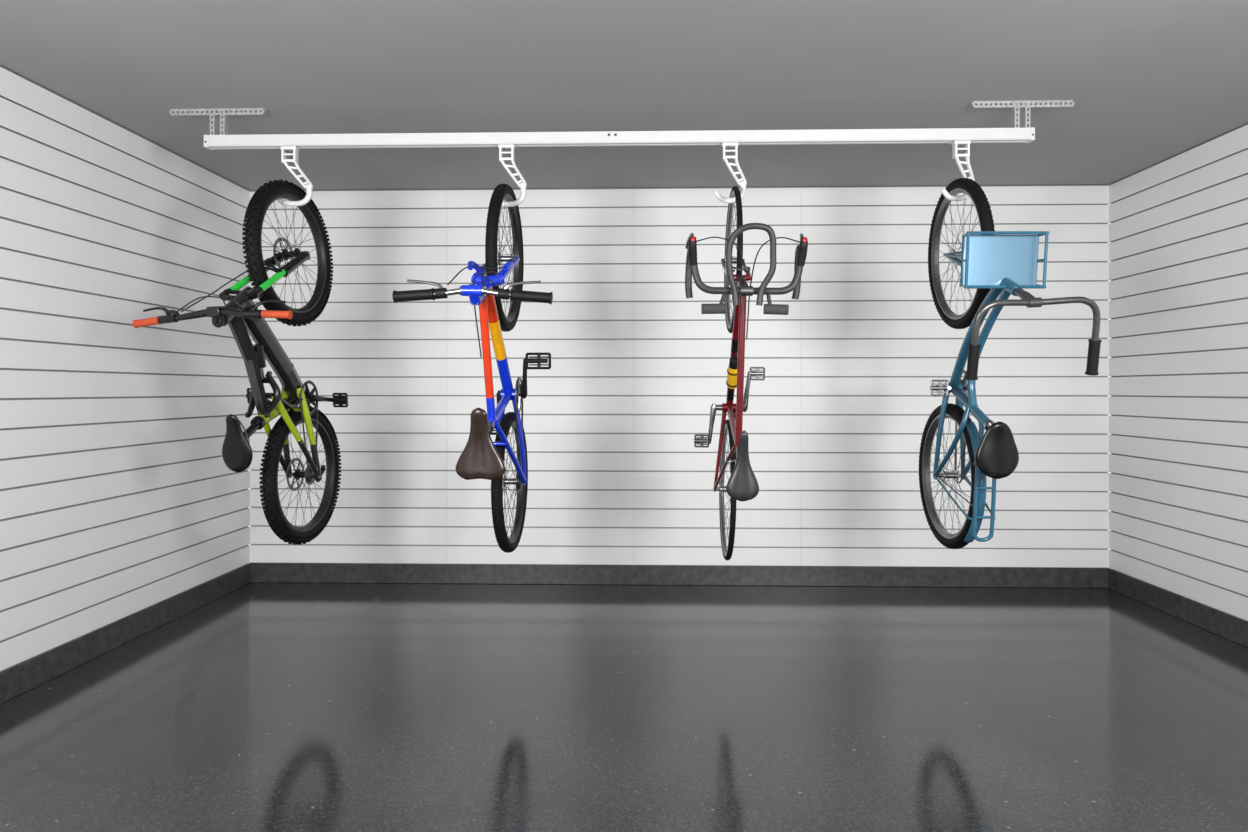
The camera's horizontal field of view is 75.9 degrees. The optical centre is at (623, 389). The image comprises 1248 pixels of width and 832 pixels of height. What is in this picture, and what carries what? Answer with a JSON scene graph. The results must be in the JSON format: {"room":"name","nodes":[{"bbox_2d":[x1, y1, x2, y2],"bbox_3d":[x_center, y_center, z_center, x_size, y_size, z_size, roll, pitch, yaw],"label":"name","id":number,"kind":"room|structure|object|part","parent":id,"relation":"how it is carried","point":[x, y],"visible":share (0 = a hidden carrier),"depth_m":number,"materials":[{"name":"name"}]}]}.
{"room":"garage","nodes":[
{"label":"garage","id":0,"kind":"room"},
{"bbox_2d":[0,65,249,670],"bbox_3d":[-2.609,-0.025,2.072,0.114,2.580,6.400,0,0,2],"label":"wall","id":1,"kind":"structure","parent":0,"point":[119,497],"depth_m":3.84,"materials":[{"name":"white plastic"}]},
{"bbox_2d":[0,563,250,703],"bbox_3d":[-2.546,1.200,2.065,0.012,0.129,6.388,0,0,2],"label":"baseboard","id":2,"kind":"structure","parent":1,"relation":"attached to","point":[15,680],"depth_m":3.88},
{"bbox_2d":[0,582,1247,831],"bbox_3d":[0.231,1.315,1.994,5.768,0.100,6.600,0,0,2],"label":"floor","id":3,"kind":"structure","parent":0,"point":[261,706],"depth_m":3.09,"materials":[{"name":"concrete"}]},
{"bbox_2d":[0,0,1247,191],"bbox_3d":[0.231,-1.365,1.994,5.768,0.100,6.600,0,0,2],"label":"ceiling","id":4,"kind":"structure","parent":0,"point":[1149,82],"depth_m":3.40,"materials":[{"name":"grey paint"}]},
{"bbox_2d":[169,100,1074,149],"bbox_3d":[-0.041,-1.225,3.701,4.169,0.183,0.054,0,0,2],"label":"rail","id":5,"kind":"object","parent":4,"relation":"attached to","point":[1015,134],"visible":1,"depth_m":3.68,"materials":[{"name":"metal"}]},
{"bbox_2d":[278,146,312,205],"bbox_3d":[-1.568,-1.004,3.767,0.183,0.262,0.093,0,0,2],"label":"hook","id":6,"kind":"object","parent":5,"relation":"hanging from","point":[284,149],"visible":0.87,"depth_m":3.76,"materials":[{"name":"white metal"}]},
{"bbox_2d":[132,180,347,544],"bbox_3d":[-1.613,-0.120,3.771,0.701,1.756,1.049,0,0,9],"label":"bicycle","id":7,"kind":"object","parent":6,"relation":"hanging from","point":[243,317],"visible":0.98,"depth_m":3.67,"materials":[{"name":"black rubber"}]},
{"bbox_3d":[-1.914,-0.309,3.306,0.190,0.072,0.036,0,0,12],"label":"brake lever","id":8,"kind":"part","parent":7,"relation":"part of","materials":[{"name":"metal"}]},
{"bbox_3d":[-1.667,-0.300,3.285,0.058,0.088,0.066,0,6,7],"label":"stem","id":9,"kind":"part","parent":7,"relation":"part of","materials":[{"name":"black metal"}]},
{"bbox_3d":[-1.636,0.168,3.522,0.057,0.098,0.163,0,6,7],"label":"seat post","id":10,"kind":"part","parent":7,"relation":"part of","materials":[{"name":"black metal"}]},
{"bbox_3d":[-1.465,-0.329,3.238,0.187,0.075,0.036,0,0,6],"label":"brake lever","id":11,"kind":"part","parent":7,"relation":"part of","materials":[{"name":"black metal"}]},
{"bbox_3d":[-1.624,-0.149,3.615,0.090,0.626,0.626,0,6,7],"label":"frame","id":12,"kind":"part","parent":7,"relation":"part of","materials":[{"name":"grey paint"}]},
{"bbox_3d":[-1.538,0.205,3.924,0.013,0.502,0.169,0,6,7],"label":"chain","id":13,"kind":"part","parent":7,"relation":"part of","materials":[{"name":"metal"}]},
{"bbox_2d":[498,144,526,206],"bbox_3d":[-0.542,-0.999,3.739,0.167,0.272,0.093,0,0,2],"label":"hook","id":14,"kind":"object","parent":5,"relation":"hanging from","point":[501,147],"visible":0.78,"depth_m":3.73,"materials":[{"name":"white metal"}]},
{"bbox_2d":[392,184,552,552],"bbox_3d":[-0.563,-0.090,3.705,0.638,1.763,1.121,0,0,4],"label":"bicycle","id":15,"kind":"object","parent":14,"relation":"hanging from","point":[481,458],"visible":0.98,"depth_m":3.54,"materials":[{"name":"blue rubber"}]},
{"bbox_3d":[-0.787,-0.402,3.181,0.167,0.082,0.042,0,0,5],"label":"brake lever","id":16,"kind":"part","parent":15,"relation":"part of","materials":[{"name":"silver metal"}]},
{"bbox_3d":[-0.597,-0.383,3.228,0.104,0.088,0.153,0,6,4],"label":"stem","id":17,"kind":"part","parent":15,"relation":"part of","materials":[{"name":"blue paint"}]},
{"bbox_3d":[-0.587,0.177,3.400,0.045,0.068,0.151,0,6,4],"label":"seat post","id":18,"kind":"part","parent":15,"relation":"part of","materials":[{"name":"metal"}]},
{"bbox_3d":[-0.574,-0.003,3.617,0.156,1.002,0.572,0,6,4],"label":"frame","id":19,"kind":"part","parent":15,"relation":"part of","materials":[{"name":"blue paint"}]},
{"bbox_3d":[-0.414,-0.396,3.161,0.169,0.078,0.042,0,0,1],"label":"brake lever","id":20,"kind":"part","parent":15,"relation":"part of","materials":[{"name":"silver metal"}]},
{"bbox_3d":[-0.508,0.212,3.895,0.013,0.552,0.169,0,6,4],"label":"chain","id":21,"kind":"part","parent":15,"relation":"part of","materials":[{"name":"metal"}]},
{"bbox_2d":[713,142,746,202],"bbox_3d":[0.496,-1.004,3.710,0.157,0.262,0.093,0,0,2],"label":"hook","id":22,"kind":"object","parent":5,"relation":"hanging from","point":[743,183],"visible":0.97,"depth_m":3.70,"materials":[{"name":"white metal"}]},
{"bbox_2d":[685,186,807,560],"bbox_3d":[0.532,-0.065,3.659,0.486,1.775,1.142,0,0,6],"label":"bicycle","id":23,"kind":"object","parent":22,"relation":"hanging from","point":[742,485],"visible":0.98,"depth_m":3.33,"materials":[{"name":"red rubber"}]},
{"bbox_3d":[0.274,-0.566,3.240,0.037,0.139,0.186,0,0,0],"label":"brake lever","id":24,"kind":"part","parent":23,"relation":"part of","materials":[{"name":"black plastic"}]},
{"bbox_3d":[0.497,0.010,3.590,0.135,1.036,0.551,1,6,2],"label":"frame","id":25,"kind":"part","parent":23,"relation":"part of","materials":[{"name":"red paint"}]},
{"bbox_2d":[727,355,737,388],"bbox_3d":[0.501,-0.083,3.661,0.054,0.162,0.126,1,6,2],"label":"water bottle","id":26,"kind":"object","parent":23,"relation":"on","point":[732,369],"depth_m":3.63,"materials":[{"name":"yellow plastic"}]},
{"bbox_3d":[0.490,-0.406,3.225,0.048,0.054,0.114,1,6,2],"label":"stem","id":27,"kind":"part","parent":23,"relation":"part of","materials":[{"name":"metal"}]},
{"bbox_3d":[0.712,-0.563,3.224,0.045,0.133,0.185,1,6,2],"label":"brake lever","id":28,"kind":"part","parent":23,"relation":"part of","materials":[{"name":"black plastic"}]},
{"bbox_2d":[941,140,974,200],"bbox_3d":[1.548,-1.006,3.682,0.157,0.258,0.093,0,0,2],"label":"hook","id":29,"kind":"object","parent":5,"relation":"hanging from","point":[966,143],"visible":0.68,"depth_m":3.67,"materials":[{"name":"white metal"}]},
{"bbox_2d":[919,178,1101,548],"bbox_3d":[1.671,-0.111,3.606,0.553,1.746,1.157,0,0,11],"label":"bicycle","id":30,"kind":"object","parent":29,"relation":"hanging from","point":[1002,263],"visible":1,"depth_m":3.49,"materials":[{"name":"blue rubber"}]},
{"bbox_3d":[1.618,0.178,3.839,0.013,0.547,0.165,0,6,0],"label":"chain","id":31,"kind":"part","parent":30,"relation":"part of","materials":[{"name":"metal"}]},
{"bbox_3d":[1.570,-0.027,3.534,0.159,0.984,0.612,0,6,0],"label":"frame","id":32,"kind":"part","parent":30,"relation":"part of","materials":[{"name":"blue metal"}]},
{"bbox_3d":[1.570,0.166,3.408,0.047,0.068,0.106,0,6,0],"label":"seat post","id":33,"kind":"part","parent":30,"relation":"part of","materials":[{"name":"silver metal"}]},
{"bbox_2d":[943,231,1048,288],"bbox_3d":[1.550,-0.526,3.482,0.330,0.231,0.550,0,0,2],"label":"basket","id":34,"kind":"object","parent":30,"relation":"on","point":[989,259],"depth_m":3.27,"materials":[{"name":"blue metal"}]},
{"bbox_3d":[1.579,-0.365,3.136,0.055,0.085,0.144,0,6,0],"label":"stem","id":35,"kind":"part","parent":30,"relation":"part of","materials":[{"name":"grey metal"}]},
{"bbox_2d":[250,184,1108,567],"bbox_3d":[0.320,-0.025,5.250,5.568,2.580,0.114,0,0,2],"label":"wall","id":36,"kind":"structure","parent":0,"point":[835,424],"depth_m":5.19,"materials":[{"name":"white plastic"}]},
{"bbox_2d":[251,563,1108,587],"bbox_3d":[0.319,1.200,5.187,5.568,0.129,0.012,0,0,2],"label":"baseboard","id":37,"kind":"structure","parent":36,"relation":"attached to","point":[724,575],"depth_m":5.18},
{"bbox_2d":[1109,123,1247,620],"bbox_3d":[3.071,-0.025,1.916,0.114,2.580,6.400,0,0,2],"label":"wall","id":38,"kind":"structure","parent":0,"point":[1178,228],"depth_m":4.42,"materials":[{"name":"white plastic"}]},
{"bbox_2d":[1108,568,1247,647],"bbox_3d":[3.008,1.200,1.912,0.012,0.129,6.388,0,0,2],"label":"baseboard","id":39,"kind":"structure","parent":38,"relation":"attached to","point":[1230,627],"depth_m":4.40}
]}

